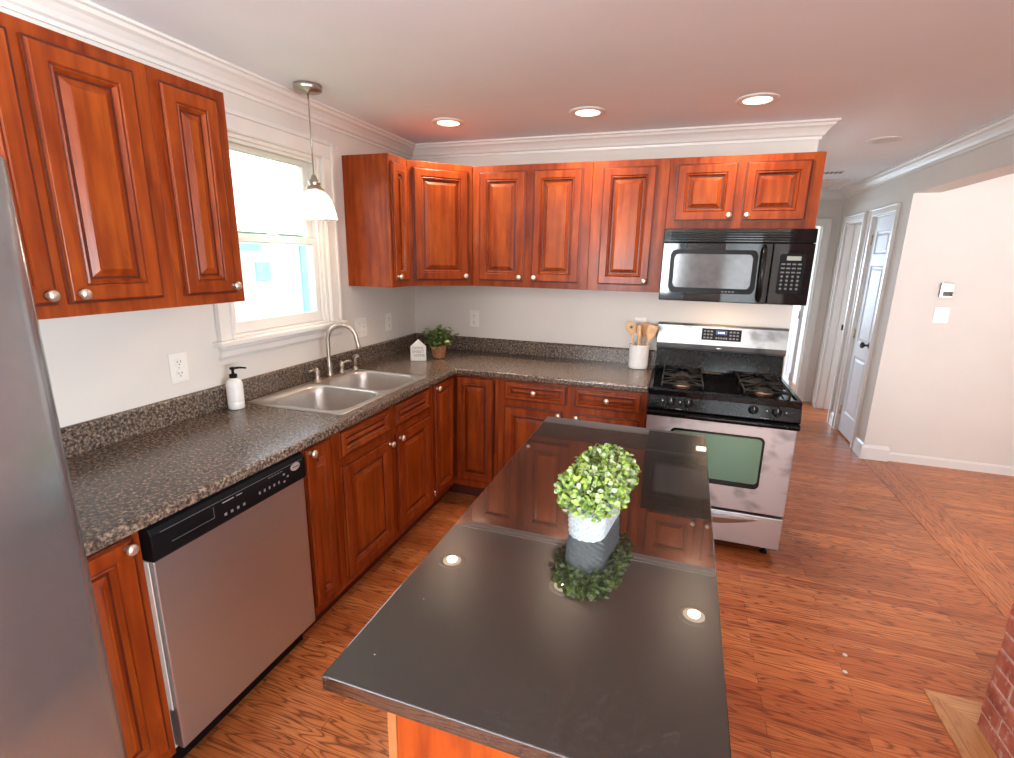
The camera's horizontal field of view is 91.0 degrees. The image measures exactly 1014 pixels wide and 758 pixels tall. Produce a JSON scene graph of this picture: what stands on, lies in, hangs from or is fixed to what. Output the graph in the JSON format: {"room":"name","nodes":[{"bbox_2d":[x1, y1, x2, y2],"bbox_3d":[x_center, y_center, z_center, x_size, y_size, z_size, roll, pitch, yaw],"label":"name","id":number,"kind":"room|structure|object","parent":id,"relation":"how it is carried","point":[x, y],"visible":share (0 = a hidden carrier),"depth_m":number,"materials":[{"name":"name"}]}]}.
{"room":"kitchen","nodes":[
{"label":"kitchen","id":0,"kind":"room"},
{"bbox_2d":[0,7,415,427],"bbox_3d":[-1.780,0.141,1.044,0.120,2.368,6.440,6,14,18],"label":"wall","id":1,"kind":"structure","parent":0,"point":[100,365],"depth_m":2.02,"materials":[{"name":"beige paint"}]},
{"bbox_2d":[0,11,177,319],"bbox_3d":[-1.351,-0.549,1.362,0.360,0.745,0.655,6,14,18],"label":"upper cabinet","id":2,"kind":"object","parent":1,"relation":"attached to","point":[78,148],"visible":0.98,"depth_m":1.39,"materials":[{"name":"brown wood"}]},
{"bbox_2d":[168,351,188,383],"bbox_3d":[-1.356,-0.047,2.062,0.009,0.124,0.078,6,14,18],"label":"outlet","id":3,"kind":"object","parent":1,"relation":"attached to","point":[178,366],"visible":1,"depth_m":2.06,"materials":[{"name":"white plastic"}]},
{"bbox_2d":[174,358,182,365],"bbox_3d":[-1.353,-0.070,2.055,0.003,0.034,0.032,6,14,18],"label":"socket","id":4,"kind":"object","parent":3,"relation":"attached to","point":[177,361],"depth_m":2.05,"materials":[{"name":"white plastic"}]},
{"bbox_2d":[176,369,183,377],"bbox_3d":[-1.354,-0.023,2.067,0.003,0.034,0.032,6,14,18],"label":"socket","id":5,"kind":"object","parent":3,"relation":"attached to","point":[179,372],"depth_m":2.06,"materials":[{"name":"white plastic"}]},
{"bbox_2d":[144,64,244,306],"bbox_3d":[-1.197,-0.652,1.795,0.360,0.745,0.285,6,14,18],"label":"upper cabinet","id":6,"kind":"object","parent":1,"relation":"attached to","point":[189,117],"visible":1,"depth_m":1.72,"materials":[{"name":"brown wood"}]},
{"bbox_2d":[213,107,347,359],"bbox_3d":[-1.180,-0.704,2.526,0.166,1.073,0.905,6,14,18],"label":"window","id":7,"kind":"structure","parent":1,"relation":"in","point":[235,338],"depth_m":2.62,"materials":[{"name":"white paint"}]},
{"bbox_2d":[60,333,655,457],"bbox_3d":[-0.322,0.080,2.337,1.814,0.101,2.842,6,14,18],"label":"backsplash","id":8,"kind":"structure","parent":1,"relation":"attached to","point":[78,438],"depth_m":2.50,"materials":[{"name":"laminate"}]},
{"bbox_2d":[355,317,366,337],"bbox_3d":[-0.939,-0.333,3.225,0.018,0.122,0.120,6,14,18],"label":"switch plate","id":9,"kind":"object","parent":1,"relation":"attached to","point":[360,323],"visible":0.96,"depth_m":3.22,"materials":[{"name":"white plastic"}]},
{"bbox_2d":[341,153,409,287],"bbox_3d":[-0.763,-0.941,3.020,0.360,0.745,0.208,6,14,18],"label":"upper cabinet","id":10,"kind":"object","parent":1,"relation":"attached to","point":[375,186],"visible":1,"depth_m":2.94,"materials":[{"name":"brown wood"}]},
{"bbox_2d":[385,313,391,330],"bbox_3d":[-0.837,-0.404,3.525,0.009,0.124,0.076,6,14,18],"label":"outlet","id":11,"kind":"object","parent":1,"relation":"attached to","point":[388,324],"visible":1,"depth_m":3.52,"materials":[{"name":"white plastic"}]},
{"bbox_2d":[0,0,1013,199],"bbox_3d":[0.469,-1.135,1.642,3.520,0.088,9.320,6,14,18],"label":"trim","id":12,"kind":"structure","parent":1,"relation":"attached to","point":[87,19],"depth_m":2.80,"materials":[{"name":"white paint"}]},
{"bbox_2d":[88,0,1013,189],"bbox_3d":[2.345,-1.399,2.470,6.740,0.100,12.420,6,14,18],"label":"ceiling","id":13,"kind":"structure","parent":0,"point":[927,73],"depth_m":1.97,"materials":[{"name":"paint"}]},
{"bbox_2d":[293,81,337,220],"bbox_3d":[-0.938,-1.082,2.400,0.198,0.600,0.198,6,14,18],"label":"pendant lamp","id":14,"kind":"object","parent":13,"relation":"hanging from","point":[316,207],"visible":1,"depth_m":2.39,"materials":[{"name":"white glass"}]},
{"bbox_2d":[431,117,464,126],"bbox_3d":[-0.345,-1.500,2.922,0.196,0.013,0.196,6,14,18],"label":"recessed light","id":15,"kind":"object","parent":13,"relation":"in","point":[444,121],"visible":1,"depth_m":2.90,"materials":[{"name":"white glass"}]},
{"bbox_2d":[569,106,605,117],"bbox_3d":[0.432,-1.423,2.666,0.196,0.013,0.196,6,14,18],"label":"recessed light","id":16,"kind":"object","parent":13,"relation":"in","point":[585,111],"visible":1,"depth_m":2.64,"materials":[{"name":"white glass"}]},
{"bbox_2d":[736,92,780,105],"bbox_3d":[1.211,-1.346,2.408,0.196,0.013,0.196,6,14,18],"label":"recessed light","id":17,"kind":"object","parent":13,"relation":"in","point":[755,99],"visible":1,"depth_m":2.38,"materials":[{"name":"white glass"}]},
{"bbox_2d":[824,171,844,173],"bbox_3d":[2.796,-1.779,4.296,0.180,0.007,0.120,6,14,18],"label":"ceiling vent","id":18,"kind":"object","parent":13,"relation":"in","point":[825,172],"visible":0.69,"depth_m":4.27,"materials":[{"name":"white metal"}]},
{"bbox_2d":[821,179,849,188],"bbox_3d":[3.005,-1.928,4.947,0.540,0.018,0.540,6,14,18],"label":"attic hatch","id":19,"kind":"object","parent":13,"relation":"attached to","point":[829,183],"visible":0.47,"depth_m":4.81,"materials":[{"name":"white paint"}]},
{"bbox_2d":[866,136,903,143],"bbox_3d":[2.380,-1.505,3.144,0.196,0.010,0.196,6,14,18],"label":"recessed light","id":20,"kind":"object","parent":13,"relation":"in","point":[886,139],"visible":1,"depth_m":3.12,"materials":[{"name":"white paint"}]},
{"bbox_2d":[184,382,1013,757],"bbox_3d":[2.301,0.999,3.052,6.740,0.100,12.420,6,14,18],"label":"floor","id":21,"kind":"structure","parent":0,"point":[852,572],"depth_m":2.23,"materials":[{"name":"red wood"}]},
{"bbox_2d":[0,156,127,757],"bbox_3d":[-1.353,0.518,0.756,0.837,1.779,0.902,6,14,18],"label":"refrigerator","id":22,"kind":"object","parent":21,"relation":"on","point":[57,696],"visible":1,"depth_m":0.94,"materials":[{"name":"silver metal"}]},
{"bbox_2d":[87,532,175,757],"bbox_3d":[-1.306,0.823,1.437,0.653,0.874,0.225,6,14,18],"label":"base cabinet","id":23,"kind":"object","parent":21,"relation":"on","point":[117,572],"visible":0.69,"depth_m":1.36,"materials":[{"name":"brown wood"}]},
{"bbox_2d":[138,451,314,757],"bbox_3d":[-1.165,0.735,1.820,0.608,0.866,0.602,6,14,18],"label":"dishwasher","id":24,"kind":"object","parent":21,"relation":"on","point":[228,575],"visible":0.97,"depth_m":1.64,"materials":[{"name":"silver metal"}]},
{"bbox_2d":[300,436,340,634],"bbox_3d":[-1.039,0.644,2.191,0.653,0.874,0.189,6,14,18],"label":"base cabinet","id":25,"kind":"object","parent":21,"relation":"on","point":[318,480],"visible":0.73,"depth_m":2.07,"materials":[{"name":"brown wood"}]},
{"bbox_2d":[330,386,432,607],"bbox_3d":[-0.861,0.525,2.695,0.653,0.874,0.902,6,14,18],"label":"base cabinet","id":26,"kind":"object","parent":21,"relation":"on","point":[382,462],"visible":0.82,"depth_m":2.48,"materials":[{"name":"brown wood"}]},
{"bbox_2d":[387,712,518,757],"bbox_3d":[0.275,0.826,1.528,0.514,0.882,1.470,6,14,18],"label":"kitchen island","id":27,"kind":"object","parent":21,"relation":"on","point":[408,738],"visible":0.02,"depth_m":0.82,"materials":[{"name":"brown wood"}]},
{"bbox_2d":[322,416,731,757],"bbox_3d":[0.247,0.377,1.436,0.660,0.030,1.521,6,14,18],"label":"island countertop","id":28,"kind":"structure","parent":27,"relation":"on","point":[517,635],"depth_m":0.96,"materials":[{"name":"black stone"}]},
{"bbox_2d":[554,443,640,542],"bbox_3d":[0.247,0.288,1.326,0.201,0.193,0.321,8,15,27],"label":"planter","id":29,"kind":"object","parent":28,"relation":"on","point":[596,501],"visible":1,"depth_m":1.24,"materials":[{"name":"green plant"}]},
{"bbox_2d":[423,374,498,516],"bbox_3d":[-0.443,0.340,3.490,0.911,0.874,0.911,6,14,18],"label":"base cabinet","id":30,"kind":"object","parent":21,"relation":"on","point":[464,408],"visible":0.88,"depth_m":3.21,"materials":[{"name":"brown wood"}]},
{"bbox_2d":[60,333,655,556],"bbox_3d":[-0.322,0.099,2.341,1.814,0.139,2.842,6,14,18],"label":"countertop","id":31,"kind":"structure","parent":30,"relation":"on","point":[130,470],"depth_m":1.98,"materials":[{"name":"stone"}]},
{"bbox_2d":[225,366,245,409],"bbox_3d":[-1.222,0.039,2.245,0.076,0.191,0.078,6,14,18],"label":"soap bottle","id":32,"kind":"object","parent":31,"relation":"on","point":[234,389],"visible":1,"depth_m":2.22,"materials":[{"name":"white plastic"}]},
{"bbox_2d":[308,323,360,382],"bbox_3d":[-0.994,-0.157,2.786,0.311,0.311,0.181,-11,18,-40],"label":"faucet","id":33,"kind":"object","parent":31,"relation":"on","point":[329,375],"visible":1,"depth_m":2.79,"materials":[{"name":"silver metal"}]},
{"bbox_2d":[248,368,424,414],"bbox_3d":[-0.848,0.131,2.649,0.527,0.176,0.805,6,14,18],"label":"sink","id":34,"kind":"object","parent":31,"relation":"in","point":[341,395],"visible":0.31,"depth_m":2.63,"materials":[{"name":"silver metal"}]},
{"bbox_2d":[352,354,358,369],"bbox_3d":[-0.921,-0.106,3.029,0.043,0.100,0.062,-9,17,-36],"label":"sprayer","id":35,"kind":"object","parent":34,"relation":"on","point":[354,357],"visible":1,"depth_m":3.03,"materials":[{"name":"silver metal"}]},
{"bbox_2d":[410,339,426,360],"bbox_3d":[-0.596,-0.195,3.355,0.104,0.144,0.023,1,14,-1],"label":"sign","id":36,"kind":"object","parent":31,"relation":"on","point":[417,349],"visible":1,"depth_m":3.35,"materials":[{"name":"white wood"}]},
{"bbox_2d":[421,325,458,358],"bbox_3d":[-0.458,-0.255,3.445,0.245,0.223,0.268,-8,16,-32],"label":"potted plant","id":37,"kind":"object","parent":31,"relation":"on","point":[438,341],"visible":1,"depth_m":3.42,"materials":[{"name":"green plant"}]},
{"bbox_2d":[628,342,649,369],"bbox_3d":[0.858,-0.151,3.253,0.128,0.158,0.128,6,14,18],"label":"utensil crock","id":38,"kind":"object","parent":31,"relation":"on","point":[638,354],"visible":0.98,"depth_m":3.20,"materials":[{"name":"white ceramic"}]},
{"bbox_2d":[626,321,636,344],"bbox_3d":[0.807,-0.229,3.230,0.087,0.290,0.012,2,14,5],"label":"wooden spoon","id":39,"kind":"object","parent":38,"relation":"in","point":[631,326],"visible":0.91,"depth_m":3.21,"materials":[{"name":"brown wood"}]},
{"bbox_2d":[637,325,640,344],"bbox_3d":[0.843,-0.213,3.203,0.026,0.273,0.035,6,14,18],"label":"wooden spoon","id":40,"kind":"object","parent":38,"relation":"in","point":[638,326],"visible":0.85,"depth_m":3.17,"materials":[{"name":"brown wood"}]},
{"bbox_2d":[641,322,648,345],"bbox_3d":[0.894,-0.229,3.256,0.075,0.280,0.033,6,14,18],"label":"wooden spoon","id":41,"kind":"object","parent":38,"relation":"in","point":[644,326],"visible":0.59,"depth_m":3.24,"materials":[{"name":"brown wood"}]},
{"bbox_2d":[646,324,657,344],"bbox_3d":[0.907,-0.214,3.199,0.103,0.279,0.012,7,15,24],"label":"wooden spatula","id":42,"kind":"object","parent":38,"relation":"in","point":[652,330],"visible":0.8,"depth_m":3.17,"materials":[{"name":"brown wood"}]},
{"bbox_2d":[498,378,648,472],"bbox_3d":[0.456,0.396,3.325,0.900,0.874,0.653,6,14,18],"label":"base cabinet","id":43,"kind":"object","parent":21,"relation":"on","point":[524,406],"visible":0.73,"depth_m":3.02,"materials":[{"name":"brown wood"}]},
{"bbox_2d":[646,321,802,553],"bbox_3d":[1.237,0.317,2.995,0.760,1.211,0.681,6,14,18],"label":"gas range","id":44,"kind":"object","parent":21,"relation":"on","point":[725,384],"visible":0.91,"depth_m":2.75,"materials":[{"name":"silver metal"}]},
{"bbox_2d":[648,367,802,407],"bbox_3d":[1.241,0.036,2.923,0.760,0.034,0.580,6,14,18],"label":"cooktop","id":45,"kind":"object","parent":44,"relation":"in","point":[721,386],"depth_m":2.76,"materials":[{"name":"black metal"}]},
{"bbox_2d":[923,689,997,757],"bbox_3d":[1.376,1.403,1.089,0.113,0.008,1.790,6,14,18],"label":"trim","id":46,"kind":"structure","parent":21,"relation":"on","point":[965,734],"depth_m":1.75,"materials":[{"name":"brown wood"}]},
{"bbox_2d":[977,601,1013,757],"bbox_3d":[1.966,0.280,0.757,1.003,2.366,1.302,6,14,18],"label":"brick column","id":47,"kind":"structure","parent":21,"relation":"on","point":[996,719],"depth_m":1.68,"materials":[{"name":"red brick"}]},
{"bbox_2d":[415,139,818,377],"bbox_3d":[0.532,-0.419,3.528,2.593,2.368,0.120,6,14,18],"label":"wall","id":48,"kind":"structure","parent":0,"point":[566,316],"depth_m":3.44,"materials":[{"name":"beige paint"}]},
{"bbox_2d":[406,160,472,285],"bbox_3d":[-0.512,-1.018,3.355,0.612,0.745,0.614,6,14,18],"label":"upper cabinet","id":49,"kind":"object","parent":48,"relation":"attached to","point":[440,195],"visible":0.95,"depth_m":3.14,"materials":[{"name":"brown wood"}]},
{"bbox_2d":[470,310,478,326],"bbox_3d":[-0.245,-0.451,3.725,0.074,0.120,0.009,6,14,18],"label":"outlet","id":50,"kind":"object","parent":48,"relation":"attached to","point":[474,315],"visible":1,"depth_m":3.72,"materials":[{"name":"white plastic"}]},
{"bbox_2d":[473,161,593,289],"bbox_3d":[0.180,-0.981,3.257,0.770,0.745,0.360,6,14,18],"label":"upper cabinet","id":51,"kind":"object","parent":48,"relation":"attached to","point":[531,222],"visible":1,"depth_m":3.12,"materials":[{"name":"brown wood"}]},
{"bbox_2d":[587,158,670,292],"bbox_3d":[0.750,-0.925,3.068,0.434,0.745,0.360,6,14,18],"label":"upper cabinet","id":52,"kind":"object","parent":48,"relation":"attached to","point":[630,197],"visible":0.97,"depth_m":2.93,"materials":[{"name":"brown wood"}]},
{"bbox_2d":[634,317,645,335],"bbox_3d":[0.892,-0.352,3.346,0.074,0.120,0.009,6,14,18],"label":"outlet","id":53,"kind":"object","parent":48,"relation":"attached to","point":[638,320],"visible":0.33,"depth_m":3.34,"materials":[{"name":"white plastic"}]},
{"bbox_2d":[665,151,826,228],"bbox_3d":[1.320,-1.045,2.838,0.761,0.382,0.360,6,14,18],"label":"upper cabinet","id":54,"kind":"object","parent":48,"relation":"attached to","point":[780,190],"visible":0.94,"depth_m":2.70,"materials":[{"name":"brown wood"}]},
{"bbox_2d":[659,229,818,305],"bbox_3d":[1.295,-0.650,2.881,0.759,0.401,0.453,6,14,18],"label":"microwave","id":55,"kind":"object","parent":54,"relation":"attached to","point":[751,266],"visible":1,"depth_m":2.71,"materials":[{"name":"black plastic"}]},
{"bbox_2d":[799,199,844,401],"bbox_3d":[1.930,-1.060,6.272,3.640,2.368,0.120,6,14,18],"label":"wall","id":56,"kind":"structure","parent":0,"point":[833,209],"depth_m":5.60,"materials":[{"name":"beige paint"}]},
{"bbox_2d":[783,218,832,401],"bbox_3d":[3.300,-0.861,6.164,0.779,2.082,0.774,6,14,18],"label":"door","id":57,"kind":"structure","parent":56,"relation":"in","point":[825,224],"depth_m":5.81,"materials":[{"name":"white paint"}]},
{"bbox_2d":[792,135,1013,445],"bbox_3d":[2.678,-0.180,2.705,0.170,2.368,12.300,6,14,18],"label":"wall","id":58,"kind":"structure","parent":0,"point":[919,192],"depth_m":3.94,"materials":[{"name":"beige paint"}]},
{"bbox_2d":[828,412,833,425],"bbox_3d":[3.301,0.410,5.064,0.016,0.130,0.150,6,14,18],"label":"baseboard","id":59,"kind":"structure","parent":58,"relation":"attached to","point":[831,413],"depth_m":5.08,"materials":[{"name":"white paint"}]},
{"bbox_2d":[812,211,867,422],"bbox_3d":[3.526,-0.617,5.176,0.194,2.082,0.654,6,14,18],"label":"door","id":60,"kind":"structure","parent":58,"relation":"in","point":[854,233],"depth_m":5.35,"materials":[{"name":"white paint"}]},
{"bbox_2d":[831,202,900,448],"bbox_3d":[3.252,-0.447,4.455,0.230,2.082,0.634,6,14,18],"label":"door","id":61,"kind":"structure","parent":58,"relation":"in","point":[881,242],"depth_m":4.50,"materials":[{"name":"white paint"}]},
{"bbox_2d":[852,436,889,461],"bbox_3d":[3.124,0.596,4.285,0.202,0.130,0.220,6,14,18],"label":"baseboard","id":62,"kind":"structure","parent":58,"relation":"attached to","point":[863,451],"depth_m":4.20,"materials":[{"name":"white paint"}]},
{"bbox_2d":[862,459,1013,619],"bbox_3d":[2.673,0.987,2.911,0.250,0.002,2.768,6,14,18],"label":"floor","id":63,"kind":"structure","parent":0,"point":[995,580],"depth_m":3.02,"materials":[{"name":"brown wood"}]},
{"bbox_2d":[888,173,1013,466],"bbox_3d":[4.549,-0.349,3.546,2.810,2.368,0.120,6,14,18],"label":"wall","id":64,"kind":"structure","parent":0,"point":[955,401],"depth_m":3.85,"materials":[{"name":"beige paint"}]},
{"bbox_2d":[932,307,950,322],"bbox_3d":[3.362,-0.492,3.857,0.098,0.122,0.018,6,14,18],"label":"light switch","id":65,"kind":"object","parent":64,"relation":"attached to","point":[941,314],"visible":1,"depth_m":3.86,"materials":[{"name":"white plastic"}]},
{"bbox_2d":[938,283,954,297],"bbox_3d":[3.360,-0.678,3.809,0.080,0.110,0.026,6,14,18],"label":"thermostat","id":66,"kind":"object","parent":64,"relation":"attached to","point":[946,289],"visible":1,"depth_m":3.80,"materials":[{"name":"white plastic"}]},
{"bbox_2d":[888,452,1013,475],"bbox_3d":[4.516,0.779,3.752,2.792,0.075,0.013,6,14,18],"label":"baseboard","id":67,"kind":"structure","parent":64,"relation":"attached to","point":[896,457],"depth_m":4.04,"materials":[{"name":"white paint"}]},
{"label":"outside","id":68,"kind":"structure","parent":0,"visible":0},
{"bbox_3d":[-0.748,1.352,4.334,60.000,0.100,60.000,6,14,18],"label":"ground","id":69,"kind":"structure","parent":68,"visible":0},
{"bbox_2d":[232,174,310,320],"bbox_3d":[-8.769,-2.680,10.786,5.650,4.400,7.800,6,14,18],"label":"house","id":70,"kind":"structure","parent":69,"relation":"on","point":[275,275],"depth_m":12.27,"materials":[{"name":"white"}]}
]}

